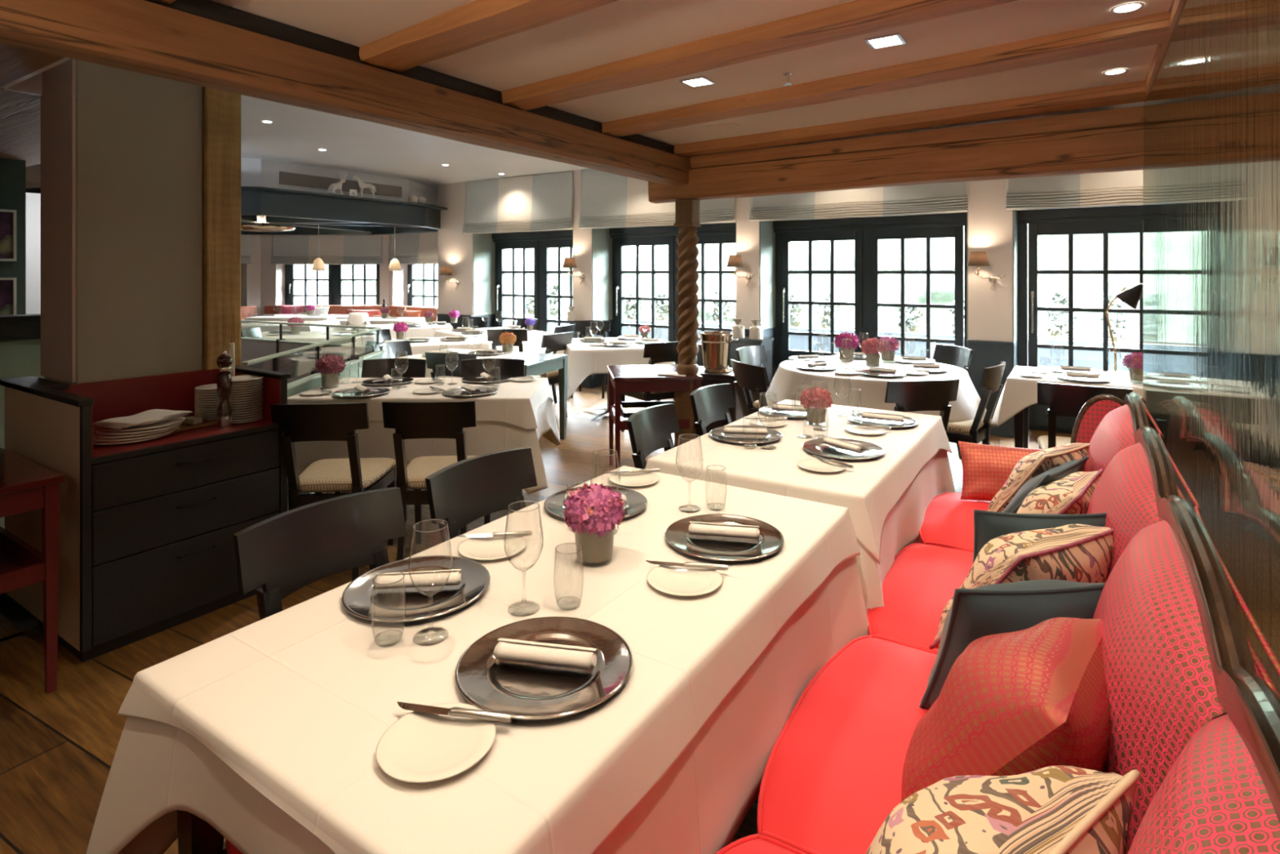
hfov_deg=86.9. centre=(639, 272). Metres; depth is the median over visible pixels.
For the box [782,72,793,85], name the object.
sprinkler head
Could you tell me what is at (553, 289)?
shrub
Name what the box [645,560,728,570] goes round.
table knife
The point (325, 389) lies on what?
table knife
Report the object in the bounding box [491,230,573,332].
window
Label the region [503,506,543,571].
bowl
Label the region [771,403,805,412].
rolled napkin
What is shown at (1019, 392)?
tablecloth
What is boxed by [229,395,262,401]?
plate
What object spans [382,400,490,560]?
dining chair
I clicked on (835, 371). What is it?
wine glass
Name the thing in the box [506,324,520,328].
rolled napkin
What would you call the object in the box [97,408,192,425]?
folded napkin
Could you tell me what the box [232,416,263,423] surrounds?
plate
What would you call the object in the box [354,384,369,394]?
rolled napkin
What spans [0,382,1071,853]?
floor
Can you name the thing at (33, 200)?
wall
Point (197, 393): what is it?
plate
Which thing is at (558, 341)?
dining chair
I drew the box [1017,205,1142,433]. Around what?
window
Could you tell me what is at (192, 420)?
glass dish
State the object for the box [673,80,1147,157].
ceiling beam
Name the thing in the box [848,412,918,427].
charger plate
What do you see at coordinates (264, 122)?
recessed light
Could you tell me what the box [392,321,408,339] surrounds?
flower pot
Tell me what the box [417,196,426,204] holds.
figure
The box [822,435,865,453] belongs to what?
rolled napkin
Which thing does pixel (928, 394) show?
dining chair
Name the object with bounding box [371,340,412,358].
dining chair
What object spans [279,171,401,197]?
vent grille
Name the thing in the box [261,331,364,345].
tablecloth
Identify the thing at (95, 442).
dinner plate
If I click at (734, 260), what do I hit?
wall lamp
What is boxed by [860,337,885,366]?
flower pot
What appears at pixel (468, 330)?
rolled napkin
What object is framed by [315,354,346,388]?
flower pot
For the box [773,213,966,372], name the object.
window
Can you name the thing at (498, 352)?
charger plate
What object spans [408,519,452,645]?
wine glass
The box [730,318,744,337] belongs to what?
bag
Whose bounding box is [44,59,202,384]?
wall pier
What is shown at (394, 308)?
bench
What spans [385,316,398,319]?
rolled napkin
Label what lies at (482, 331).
charger plate
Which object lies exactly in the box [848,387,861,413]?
tumbler
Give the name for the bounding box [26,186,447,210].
shelf
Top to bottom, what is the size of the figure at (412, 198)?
0.118 m
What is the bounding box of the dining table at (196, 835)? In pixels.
[177,809,223,853]
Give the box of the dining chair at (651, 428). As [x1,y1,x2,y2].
[626,403,679,469]
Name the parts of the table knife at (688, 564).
blade, handle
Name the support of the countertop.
on the base cabinet
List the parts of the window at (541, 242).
handle, sash, sash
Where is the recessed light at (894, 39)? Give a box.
[864,32,906,49]
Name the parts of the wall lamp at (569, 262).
lamp shade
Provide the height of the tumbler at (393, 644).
0.126 m
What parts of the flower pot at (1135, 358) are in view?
glass, pot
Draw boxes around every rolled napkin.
[262,314,275,315]
[275,329,290,332]
[279,319,288,321]
[308,314,320,315]
[336,316,347,319]
[338,330,355,333]
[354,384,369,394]
[372,315,381,317]
[373,568,462,589]
[382,373,393,382]
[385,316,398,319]
[406,323,420,325]
[409,337,428,339]
[431,321,446,324]
[431,350,451,353]
[444,335,463,338]
[456,327,471,329]
[461,383,479,393]
[466,328,481,332]
[476,348,497,352]
[480,372,493,380]
[493,637,597,670]
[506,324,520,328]
[564,491,626,503]
[584,336,602,339]
[608,341,627,344]
[622,334,640,337]
[640,337,659,341]
[688,520,759,538]
[724,426,767,435]
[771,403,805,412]
[796,354,818,359]
[807,361,826,367]
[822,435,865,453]
[853,351,865,355]
[862,411,903,422]
[868,367,897,373]
[901,355,926,360]
[912,364,940,368]
[1060,365,1091,371]
[1066,372,1099,378]
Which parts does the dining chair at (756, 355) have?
leg, backrest, seat frame, seat, leg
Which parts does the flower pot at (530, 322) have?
pot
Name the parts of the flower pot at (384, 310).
pot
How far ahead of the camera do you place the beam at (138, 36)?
2.35 m
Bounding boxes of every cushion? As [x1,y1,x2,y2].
[278,305,302,314]
[306,306,329,314]
[346,309,381,317]
[400,309,422,317]
[724,838,796,853]
[761,637,937,853]
[866,765,1140,853]
[868,544,973,649]
[901,617,1111,801]
[918,493,991,550]
[919,579,1105,708]
[928,524,1114,648]
[958,440,1044,501]
[972,509,1106,564]
[987,442,1089,511]
[1001,455,1088,513]
[1016,468,1103,514]
[1083,404,1134,473]
[1086,442,1164,582]
[1093,520,1262,853]
[1127,713,1279,853]
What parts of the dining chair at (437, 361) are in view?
leg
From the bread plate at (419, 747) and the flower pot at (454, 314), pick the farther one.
the flower pot at (454, 314)
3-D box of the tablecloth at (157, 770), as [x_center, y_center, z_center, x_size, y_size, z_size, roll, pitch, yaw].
[-0.131,1.013,1.661,1.070,0.563,1.728,0,0,33]
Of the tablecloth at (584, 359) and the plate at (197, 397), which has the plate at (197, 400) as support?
the plate at (197, 397)
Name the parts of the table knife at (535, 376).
handle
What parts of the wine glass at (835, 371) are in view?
stem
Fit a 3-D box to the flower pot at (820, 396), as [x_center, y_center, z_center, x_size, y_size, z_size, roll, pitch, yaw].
[0.843,0.637,3.236,0.156,0.179,0.150,0,0,-26]
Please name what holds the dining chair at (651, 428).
on the floor at (58, 748)
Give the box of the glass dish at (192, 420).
[181,411,207,426]
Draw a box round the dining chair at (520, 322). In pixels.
[515,318,538,330]
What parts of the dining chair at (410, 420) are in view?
leg, seat frame, leg, backrest, seat, leg, leg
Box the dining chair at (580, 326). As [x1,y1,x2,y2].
[570,320,609,398]
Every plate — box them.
[93,425,178,438]
[93,426,177,441]
[93,431,173,444]
[94,421,182,435]
[97,417,185,431]
[194,383,217,390]
[194,389,217,392]
[194,391,217,395]
[194,394,218,397]
[194,396,219,399]
[194,399,219,402]
[194,401,219,404]
[194,403,218,407]
[194,405,217,409]
[194,408,217,412]
[194,410,217,414]
[194,413,216,417]
[195,415,216,418]
[229,392,263,399]
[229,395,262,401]
[230,390,262,396]
[230,397,263,404]
[231,374,263,382]
[231,382,262,389]
[231,385,263,391]
[231,387,262,394]
[231,400,263,406]
[231,402,263,408]
[232,378,262,384]
[232,381,263,386]
[232,404,262,411]
[232,406,263,413]
[232,408,262,416]
[232,411,263,418]
[232,413,262,421]
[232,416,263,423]
[265,333,279,335]
[299,389,332,395]
[332,386,390,397]
[333,332,356,335]
[342,555,490,622]
[361,376,413,385]
[375,702,496,782]
[403,337,435,342]
[412,387,440,394]
[414,378,439,383]
[426,322,450,324]
[439,337,470,340]
[442,386,497,396]
[451,328,477,331]
[455,616,632,719]
[457,532,526,559]
[460,330,487,333]
[462,374,510,382]
[467,350,504,355]
[500,326,525,328]
[511,377,537,382]
[543,485,647,519]
[577,337,608,342]
[587,342,602,346]
[601,342,634,346]
[608,472,659,486]
[617,336,641,339]
[635,339,665,342]
[647,561,722,595]
[665,513,784,560]
[709,425,782,443]
[749,418,786,426]
[759,404,807,417]
[788,355,827,361]
[792,360,814,364]
[795,363,839,369]
[797,457,846,471]
[802,438,884,459]
[833,370,858,374]
[835,354,866,358]
[844,425,885,435]
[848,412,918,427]
[859,368,906,376]
[894,357,935,363]
[902,364,950,372]
[902,370,928,374]
[1017,372,1045,377]
[1049,367,1102,373]
[1054,373,1111,382]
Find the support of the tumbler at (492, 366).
on the cloth at (516, 403)
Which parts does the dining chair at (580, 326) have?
leg, backrest, leg, leg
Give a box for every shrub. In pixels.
[526,291,533,315]
[549,284,564,316]
[624,292,643,319]
[649,293,668,321]
[710,290,731,323]
[790,289,804,327]
[816,292,840,328]
[896,295,923,333]
[947,300,954,333]
[1043,291,1078,339]
[1098,292,1134,342]
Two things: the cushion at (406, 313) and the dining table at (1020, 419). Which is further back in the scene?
the cushion at (406, 313)
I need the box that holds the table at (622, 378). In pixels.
[607,364,702,468]
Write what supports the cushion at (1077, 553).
on the settee
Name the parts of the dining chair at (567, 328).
leg, backrest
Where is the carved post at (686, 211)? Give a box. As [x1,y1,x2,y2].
[674,198,701,447]
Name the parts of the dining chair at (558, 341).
leg, seat, seat frame, backrest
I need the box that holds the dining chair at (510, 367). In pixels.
[461,358,524,511]
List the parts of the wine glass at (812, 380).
stem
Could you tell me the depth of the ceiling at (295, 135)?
7.39 m
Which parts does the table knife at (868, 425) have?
blade, handle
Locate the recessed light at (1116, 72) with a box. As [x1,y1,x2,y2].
[1102,68,1128,75]
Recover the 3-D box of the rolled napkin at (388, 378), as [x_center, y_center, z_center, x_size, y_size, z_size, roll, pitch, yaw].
[-1.654,0.700,4.442,0.043,0.032,0.191,0,0,-27]
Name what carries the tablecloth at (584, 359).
on the dining table at (606, 411)
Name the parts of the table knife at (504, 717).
blade, handle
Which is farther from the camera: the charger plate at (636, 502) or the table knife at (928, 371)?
the table knife at (928, 371)
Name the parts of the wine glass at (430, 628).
stem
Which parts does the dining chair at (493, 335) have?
leg, leg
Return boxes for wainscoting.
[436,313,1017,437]
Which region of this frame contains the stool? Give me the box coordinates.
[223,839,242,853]
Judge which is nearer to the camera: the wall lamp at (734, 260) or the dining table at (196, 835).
the dining table at (196, 835)
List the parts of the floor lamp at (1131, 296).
lamp shade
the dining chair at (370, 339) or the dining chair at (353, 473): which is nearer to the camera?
the dining chair at (353, 473)
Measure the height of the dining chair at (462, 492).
0.874 m
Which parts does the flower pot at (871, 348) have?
pot, glass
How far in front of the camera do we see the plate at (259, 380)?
3.15 m
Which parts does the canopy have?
ring canopy, pendant lamp, lamp shade, cord, pendant lamp, lamp shade, cord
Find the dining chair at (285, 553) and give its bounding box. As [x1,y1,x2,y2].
[233,486,406,620]
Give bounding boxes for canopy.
[26,158,447,271]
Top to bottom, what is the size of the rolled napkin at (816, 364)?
0.032 m
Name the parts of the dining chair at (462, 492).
leg, leg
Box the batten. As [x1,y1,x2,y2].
[1142,0,1184,102]
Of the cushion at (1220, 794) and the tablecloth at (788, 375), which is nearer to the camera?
the cushion at (1220, 794)
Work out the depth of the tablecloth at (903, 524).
2.66 m
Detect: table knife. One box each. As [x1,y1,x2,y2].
[320,387,332,392]
[396,701,512,723]
[429,386,444,391]
[456,530,532,537]
[513,375,541,377]
[603,468,659,473]
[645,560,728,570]
[745,417,787,419]
[791,359,808,361]
[812,453,853,468]
[837,368,862,372]
[846,422,890,430]
[905,368,930,372]
[1016,371,1048,374]
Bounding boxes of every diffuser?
[684,78,711,85]
[870,35,902,47]
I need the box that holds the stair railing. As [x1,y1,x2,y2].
[240,320,385,389]
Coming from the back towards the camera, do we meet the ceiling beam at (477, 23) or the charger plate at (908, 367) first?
the charger plate at (908, 367)
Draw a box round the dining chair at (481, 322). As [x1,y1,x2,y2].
[460,316,488,328]
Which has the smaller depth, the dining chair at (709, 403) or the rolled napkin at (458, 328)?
the dining chair at (709, 403)
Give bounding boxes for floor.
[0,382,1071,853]
[0,592,38,631]
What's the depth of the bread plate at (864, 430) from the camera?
3.08 m
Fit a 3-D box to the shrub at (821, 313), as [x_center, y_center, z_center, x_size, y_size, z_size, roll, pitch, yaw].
[2.979,0.625,10.654,0.369,0.609,0.376,0,0,33]
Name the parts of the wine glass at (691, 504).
stem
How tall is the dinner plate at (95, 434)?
0.013 m
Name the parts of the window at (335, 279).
frame, sash, sash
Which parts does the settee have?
frame, panel, carved rail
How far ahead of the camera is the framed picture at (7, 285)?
4.88 m
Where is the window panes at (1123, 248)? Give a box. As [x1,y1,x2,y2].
[322,223,1139,340]
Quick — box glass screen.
[1142,0,1279,694]
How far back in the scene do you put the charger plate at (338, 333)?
7.85 m
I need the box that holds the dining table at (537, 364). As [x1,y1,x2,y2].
[515,353,568,439]
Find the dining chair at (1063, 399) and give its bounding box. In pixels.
[1037,382,1133,448]
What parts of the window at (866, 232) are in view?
handle, sash, sash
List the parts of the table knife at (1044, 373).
handle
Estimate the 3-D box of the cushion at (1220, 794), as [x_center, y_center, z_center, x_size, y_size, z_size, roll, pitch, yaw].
[0.538,0.794,0.617,0.209,0.572,0.816,0,0,33]
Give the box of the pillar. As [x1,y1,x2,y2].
[40,58,75,382]
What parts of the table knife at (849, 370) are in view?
handle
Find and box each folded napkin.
[93,413,188,427]
[93,415,184,429]
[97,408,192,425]
[656,371,686,376]
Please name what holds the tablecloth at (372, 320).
on the dining table
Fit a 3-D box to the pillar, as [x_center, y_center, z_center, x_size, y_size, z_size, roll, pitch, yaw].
[-2.622,-0.420,3.043,0.388,1.800,0.012,0,0,33]
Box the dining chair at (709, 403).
[689,382,736,436]
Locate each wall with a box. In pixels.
[0,57,1144,159]
[0,158,26,315]
[0,338,44,528]
[26,181,261,316]
[26,192,40,314]
[240,338,372,383]
[261,234,388,315]
[388,234,407,306]
[437,168,1119,342]
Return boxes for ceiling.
[0,43,65,167]
[26,94,590,188]
[208,0,1173,145]
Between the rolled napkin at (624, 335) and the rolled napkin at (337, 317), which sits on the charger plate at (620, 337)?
the rolled napkin at (624, 335)
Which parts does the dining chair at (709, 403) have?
leg, leg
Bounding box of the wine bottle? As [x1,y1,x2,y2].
[381,298,386,318]
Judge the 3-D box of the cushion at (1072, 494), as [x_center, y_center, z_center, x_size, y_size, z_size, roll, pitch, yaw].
[1.402,0.863,2.330,0.291,0.340,0.398,0,0,43]
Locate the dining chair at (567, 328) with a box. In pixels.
[551,324,575,403]
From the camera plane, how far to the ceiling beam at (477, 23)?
2.27 m
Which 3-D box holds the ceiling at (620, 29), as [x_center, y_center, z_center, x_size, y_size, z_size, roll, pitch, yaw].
[0.751,-0.993,0.257,5.820,0.255,7.250,0,0,33]
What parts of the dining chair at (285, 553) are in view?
leg, leg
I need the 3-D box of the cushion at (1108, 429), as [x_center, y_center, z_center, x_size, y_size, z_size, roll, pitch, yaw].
[1.861,0.794,2.655,0.209,0.572,0.716,0,0,33]
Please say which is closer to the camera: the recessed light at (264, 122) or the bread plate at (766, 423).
the bread plate at (766, 423)
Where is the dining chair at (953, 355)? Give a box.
[933,344,973,459]
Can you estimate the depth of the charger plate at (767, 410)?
3.46 m
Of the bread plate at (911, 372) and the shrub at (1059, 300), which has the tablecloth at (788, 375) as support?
the bread plate at (911, 372)
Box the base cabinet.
[0,365,291,662]
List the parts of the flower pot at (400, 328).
pot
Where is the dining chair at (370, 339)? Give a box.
[360,328,391,346]
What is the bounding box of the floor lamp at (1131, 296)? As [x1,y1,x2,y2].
[1105,283,1142,372]
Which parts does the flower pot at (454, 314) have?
pot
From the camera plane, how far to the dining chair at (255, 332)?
7.32 m
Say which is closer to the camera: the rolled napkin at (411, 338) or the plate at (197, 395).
the plate at (197, 395)
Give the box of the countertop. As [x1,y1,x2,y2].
[93,415,276,457]
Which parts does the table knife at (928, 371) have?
handle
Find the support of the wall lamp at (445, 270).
attached to the wall at (989, 224)
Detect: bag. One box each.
[566,306,575,320]
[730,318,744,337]
[749,319,764,339]
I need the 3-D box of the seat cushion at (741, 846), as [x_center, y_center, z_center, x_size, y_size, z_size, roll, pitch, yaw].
[0.236,1.109,0.813,0.670,0.171,0.814,0,0,33]
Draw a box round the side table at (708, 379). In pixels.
[697,365,747,433]
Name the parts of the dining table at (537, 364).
leg, leg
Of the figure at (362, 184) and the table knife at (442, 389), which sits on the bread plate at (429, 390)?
the table knife at (442, 389)
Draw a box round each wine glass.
[350,347,363,382]
[394,351,408,387]
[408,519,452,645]
[482,349,495,385]
[503,500,543,617]
[590,448,620,534]
[675,434,703,512]
[757,392,777,449]
[794,385,813,438]
[810,380,829,431]
[833,370,850,416]
[1106,344,1120,378]
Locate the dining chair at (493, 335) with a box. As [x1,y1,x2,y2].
[487,328,528,351]
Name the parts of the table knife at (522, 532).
blade, handle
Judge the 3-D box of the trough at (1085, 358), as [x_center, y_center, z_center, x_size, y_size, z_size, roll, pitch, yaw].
[5.578,1.230,8.957,3.040,0.700,0.540,0,0,33]
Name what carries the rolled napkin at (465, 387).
on the charger plate at (484, 390)
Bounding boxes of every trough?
[526,313,569,333]
[624,317,735,343]
[790,325,936,358]
[933,331,1138,371]
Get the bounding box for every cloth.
[117,465,860,853]
[287,377,553,430]
[644,399,952,564]
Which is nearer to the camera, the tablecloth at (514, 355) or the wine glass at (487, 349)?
the wine glass at (487, 349)
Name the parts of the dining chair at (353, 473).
leg, backrest, seat frame, seat, leg, leg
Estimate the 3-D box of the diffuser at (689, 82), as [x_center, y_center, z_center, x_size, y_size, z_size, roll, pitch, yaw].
[0.261,-0.861,3.058,0.096,0.002,0.096,0,0,33]
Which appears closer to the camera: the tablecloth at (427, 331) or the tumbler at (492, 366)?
the tumbler at (492, 366)
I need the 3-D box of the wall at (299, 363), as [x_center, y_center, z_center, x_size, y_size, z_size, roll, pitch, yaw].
[-3.094,2.315,6.206,1.960,3.330,0.060,0,0,27]
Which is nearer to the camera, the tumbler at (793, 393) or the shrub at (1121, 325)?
the tumbler at (793, 393)
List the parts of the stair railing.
post, post, handrail, post, post, post, post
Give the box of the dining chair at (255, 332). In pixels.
[240,327,262,337]
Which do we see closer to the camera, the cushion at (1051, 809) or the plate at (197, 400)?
the cushion at (1051, 809)
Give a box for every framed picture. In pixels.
[0,208,16,261]
[0,277,16,315]
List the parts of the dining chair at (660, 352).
leg, seat frame, leg, backrest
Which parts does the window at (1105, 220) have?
handle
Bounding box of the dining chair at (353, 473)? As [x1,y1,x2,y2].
[270,402,396,581]
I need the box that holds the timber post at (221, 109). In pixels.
[202,86,240,382]
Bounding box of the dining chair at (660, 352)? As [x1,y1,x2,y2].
[620,341,679,431]
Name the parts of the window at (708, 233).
handle, sash, sash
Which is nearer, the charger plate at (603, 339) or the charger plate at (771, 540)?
the charger plate at (771, 540)
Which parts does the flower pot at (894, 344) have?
pot, glass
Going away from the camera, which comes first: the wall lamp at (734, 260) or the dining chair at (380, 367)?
the dining chair at (380, 367)
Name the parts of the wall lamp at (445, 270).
lamp shade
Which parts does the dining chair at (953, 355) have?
backrest, leg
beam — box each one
[0,0,691,186]
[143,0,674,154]
[155,0,175,4]
[359,0,618,72]
[501,0,1017,111]
[601,11,1173,137]
[648,124,1143,203]
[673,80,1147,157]
[690,106,1143,168]
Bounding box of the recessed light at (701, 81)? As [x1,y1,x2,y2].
[679,75,715,88]
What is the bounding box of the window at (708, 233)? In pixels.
[608,222,735,366]
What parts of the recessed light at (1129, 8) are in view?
bulb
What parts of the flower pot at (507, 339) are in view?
pot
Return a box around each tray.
[620,400,674,417]
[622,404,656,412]
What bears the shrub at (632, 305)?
on the trough at (662, 334)
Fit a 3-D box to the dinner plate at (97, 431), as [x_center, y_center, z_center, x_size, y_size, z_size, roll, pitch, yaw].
[-2.129,0.659,2.880,0.302,0.013,0.302,0,0,33]
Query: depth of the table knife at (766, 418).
3.27 m
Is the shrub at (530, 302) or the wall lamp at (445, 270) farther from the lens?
the shrub at (530, 302)
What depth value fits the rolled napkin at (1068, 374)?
4.57 m
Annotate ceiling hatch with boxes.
[705,122,739,129]
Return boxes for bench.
[240,306,256,319]
[264,305,382,314]
[387,305,437,323]
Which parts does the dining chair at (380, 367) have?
backrest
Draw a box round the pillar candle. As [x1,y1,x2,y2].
[228,342,235,376]
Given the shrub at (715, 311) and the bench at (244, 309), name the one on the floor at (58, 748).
the bench at (244, 309)
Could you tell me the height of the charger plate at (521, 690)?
0.016 m
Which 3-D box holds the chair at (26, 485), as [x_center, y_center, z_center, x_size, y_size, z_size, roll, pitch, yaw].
[-2.563,1.100,2.296,0.760,0.760,0.740,0,0,33]
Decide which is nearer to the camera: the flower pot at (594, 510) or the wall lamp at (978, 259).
the flower pot at (594, 510)
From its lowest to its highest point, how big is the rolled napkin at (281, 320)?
0.032 m
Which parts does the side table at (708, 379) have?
door, door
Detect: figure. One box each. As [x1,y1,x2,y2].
[327,172,347,195]
[352,174,376,197]
[408,195,417,203]
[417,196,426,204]
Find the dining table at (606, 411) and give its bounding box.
[585,373,614,420]
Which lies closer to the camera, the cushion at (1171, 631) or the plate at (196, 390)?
the cushion at (1171, 631)
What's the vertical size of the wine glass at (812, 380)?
0.223 m
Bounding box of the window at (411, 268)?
[407,263,437,306]
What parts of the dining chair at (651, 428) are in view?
leg, leg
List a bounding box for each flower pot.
[287,316,303,334]
[304,304,315,315]
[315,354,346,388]
[379,306,390,318]
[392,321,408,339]
[423,311,433,322]
[448,309,460,323]
[498,331,516,353]
[524,317,535,330]
[563,483,626,563]
[639,324,650,337]
[799,386,832,423]
[834,331,860,361]
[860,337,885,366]
[880,335,900,362]
[1121,351,1142,382]
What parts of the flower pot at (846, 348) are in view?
glass, pot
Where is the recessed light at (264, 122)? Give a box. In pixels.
[261,120,272,123]
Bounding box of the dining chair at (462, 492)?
[425,447,537,542]
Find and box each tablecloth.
[86,556,868,853]
[240,320,342,332]
[244,314,348,320]
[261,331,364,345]
[287,398,560,493]
[322,317,426,330]
[345,323,453,338]
[384,336,490,355]
[397,348,548,378]
[433,326,553,354]
[555,337,675,399]
[764,355,991,424]
[855,449,955,612]
[990,365,1142,426]
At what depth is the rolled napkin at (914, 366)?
5.00 m
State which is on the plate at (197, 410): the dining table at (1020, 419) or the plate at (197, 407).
the plate at (197, 407)
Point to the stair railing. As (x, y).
(354, 358)
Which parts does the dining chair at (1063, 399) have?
leg, seat, backrest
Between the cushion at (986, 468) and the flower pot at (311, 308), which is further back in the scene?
the flower pot at (311, 308)
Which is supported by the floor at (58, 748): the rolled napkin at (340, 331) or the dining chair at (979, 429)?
the dining chair at (979, 429)
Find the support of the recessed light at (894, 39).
in the ceiling at (620, 29)
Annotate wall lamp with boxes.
[439,266,459,289]
[562,257,584,285]
[726,254,755,287]
[966,251,1007,290]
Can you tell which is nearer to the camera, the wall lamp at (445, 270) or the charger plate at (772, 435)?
the charger plate at (772, 435)
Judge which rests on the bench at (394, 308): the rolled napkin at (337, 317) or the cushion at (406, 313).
the cushion at (406, 313)
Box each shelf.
[0,525,44,594]
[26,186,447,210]
[610,404,695,430]
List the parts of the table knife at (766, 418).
handle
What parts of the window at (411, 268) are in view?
frame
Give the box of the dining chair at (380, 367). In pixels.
[334,358,426,493]
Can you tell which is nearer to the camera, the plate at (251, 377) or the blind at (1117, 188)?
the plate at (251, 377)
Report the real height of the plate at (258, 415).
0.012 m
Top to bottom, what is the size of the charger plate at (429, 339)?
0.016 m
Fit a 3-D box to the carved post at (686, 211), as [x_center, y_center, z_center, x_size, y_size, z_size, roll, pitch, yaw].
[0.336,0.485,4.778,0.160,1.990,0.160,0,0,24]
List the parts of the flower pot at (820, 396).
pot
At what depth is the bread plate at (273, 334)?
7.83 m
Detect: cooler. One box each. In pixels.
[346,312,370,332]
[697,331,737,373]
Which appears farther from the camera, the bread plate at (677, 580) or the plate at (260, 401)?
the plate at (260, 401)
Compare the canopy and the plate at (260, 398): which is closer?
the plate at (260, 398)
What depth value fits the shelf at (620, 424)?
4.69 m
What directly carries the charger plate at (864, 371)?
on the tablecloth at (788, 375)
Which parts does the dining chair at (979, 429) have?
seat, seat frame, leg, backrest, leg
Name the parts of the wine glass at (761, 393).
stem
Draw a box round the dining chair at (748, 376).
[730,359,769,417]
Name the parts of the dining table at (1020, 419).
leg, leg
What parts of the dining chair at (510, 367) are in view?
backrest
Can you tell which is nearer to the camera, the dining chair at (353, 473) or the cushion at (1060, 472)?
the cushion at (1060, 472)
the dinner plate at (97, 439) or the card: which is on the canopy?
the card
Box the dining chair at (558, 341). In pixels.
[541,331,573,417]
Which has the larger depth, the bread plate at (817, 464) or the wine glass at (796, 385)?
the wine glass at (796, 385)
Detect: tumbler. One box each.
[371,570,406,647]
[489,366,500,387]
[553,542,583,610]
[566,481,587,531]
[705,464,726,511]
[742,415,758,448]
[791,392,804,419]
[813,408,828,439]
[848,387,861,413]
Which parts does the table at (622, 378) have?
leg, leg, leg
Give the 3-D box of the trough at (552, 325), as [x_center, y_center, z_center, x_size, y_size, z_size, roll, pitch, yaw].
[-2.221,1.230,14.022,3.040,0.700,0.540,0,0,33]
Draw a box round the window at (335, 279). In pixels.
[284,264,379,305]
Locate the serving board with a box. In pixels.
[171,418,216,433]
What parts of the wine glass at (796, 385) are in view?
stem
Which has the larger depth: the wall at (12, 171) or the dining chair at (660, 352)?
the dining chair at (660, 352)
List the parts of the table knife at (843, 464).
blade, handle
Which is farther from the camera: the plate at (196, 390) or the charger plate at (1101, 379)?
the charger plate at (1101, 379)
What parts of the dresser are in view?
drawer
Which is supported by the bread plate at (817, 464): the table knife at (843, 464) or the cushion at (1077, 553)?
the table knife at (843, 464)
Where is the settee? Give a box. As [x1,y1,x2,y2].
[715,391,1279,853]
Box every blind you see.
[240,235,252,263]
[271,235,382,264]
[387,232,437,264]
[462,171,573,234]
[577,168,735,229]
[749,181,968,221]
[1005,169,1142,210]
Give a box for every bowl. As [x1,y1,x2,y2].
[408,525,452,596]
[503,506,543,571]
[590,453,620,491]
[675,437,703,482]
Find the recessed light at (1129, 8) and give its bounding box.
[1110,2,1144,14]
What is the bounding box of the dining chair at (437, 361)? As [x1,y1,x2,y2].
[425,351,476,377]
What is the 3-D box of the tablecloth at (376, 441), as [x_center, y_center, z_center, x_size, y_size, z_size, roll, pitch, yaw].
[-1.336,1.008,4.286,1.624,0.554,1.006,0,0,0]
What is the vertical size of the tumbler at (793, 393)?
0.126 m
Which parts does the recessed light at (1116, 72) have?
bulb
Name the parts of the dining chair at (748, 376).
leg, backrest, leg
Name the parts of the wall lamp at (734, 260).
lamp shade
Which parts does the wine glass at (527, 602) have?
stem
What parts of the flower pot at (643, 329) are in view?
pot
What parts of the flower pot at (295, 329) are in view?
pot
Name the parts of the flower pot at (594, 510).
pot, glass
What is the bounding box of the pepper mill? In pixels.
[216,351,232,426]
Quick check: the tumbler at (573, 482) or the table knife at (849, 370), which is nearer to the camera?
the tumbler at (573, 482)
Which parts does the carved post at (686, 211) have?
post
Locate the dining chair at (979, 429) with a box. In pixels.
[946,361,1005,444]
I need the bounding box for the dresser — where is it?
[728,336,773,401]
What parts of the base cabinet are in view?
panel, drawer, drawer, drawer, handle, handle, handle, panel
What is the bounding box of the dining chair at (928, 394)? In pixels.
[884,378,959,431]
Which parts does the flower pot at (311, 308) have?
pot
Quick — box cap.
[0,313,40,341]
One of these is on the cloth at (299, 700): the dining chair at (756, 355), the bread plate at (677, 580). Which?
the bread plate at (677, 580)
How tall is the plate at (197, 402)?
0.012 m
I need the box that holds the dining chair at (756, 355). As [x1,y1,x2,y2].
[736,345,775,414]
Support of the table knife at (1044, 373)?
on the bread plate at (1028, 375)
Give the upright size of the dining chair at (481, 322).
0.874 m
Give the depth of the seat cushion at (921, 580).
2.19 m
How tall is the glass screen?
2.285 m
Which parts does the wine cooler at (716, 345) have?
handle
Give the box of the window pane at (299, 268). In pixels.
[294,264,322,305]
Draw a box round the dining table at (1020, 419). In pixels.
[1013,406,1029,448]
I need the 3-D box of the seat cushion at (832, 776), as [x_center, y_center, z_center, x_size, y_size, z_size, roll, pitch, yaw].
[0.688,1.109,1.509,0.670,0.172,0.834,0,0,33]
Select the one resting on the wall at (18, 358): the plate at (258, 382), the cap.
the cap
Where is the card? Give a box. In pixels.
[349,189,356,196]
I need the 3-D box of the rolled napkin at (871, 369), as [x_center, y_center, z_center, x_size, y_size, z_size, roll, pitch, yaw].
[1.721,0.700,4.798,0.191,0.032,0.043,0,0,38]
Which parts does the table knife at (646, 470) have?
blade, handle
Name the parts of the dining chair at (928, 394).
leg, backrest, leg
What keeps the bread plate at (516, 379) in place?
on the cloth at (516, 403)
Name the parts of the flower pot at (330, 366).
pot, glass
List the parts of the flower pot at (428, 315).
pot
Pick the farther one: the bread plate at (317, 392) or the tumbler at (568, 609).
the bread plate at (317, 392)
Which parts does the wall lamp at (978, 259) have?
lamp shade, antler arm, wall plate, antler arm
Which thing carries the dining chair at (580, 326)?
on the floor at (58, 748)

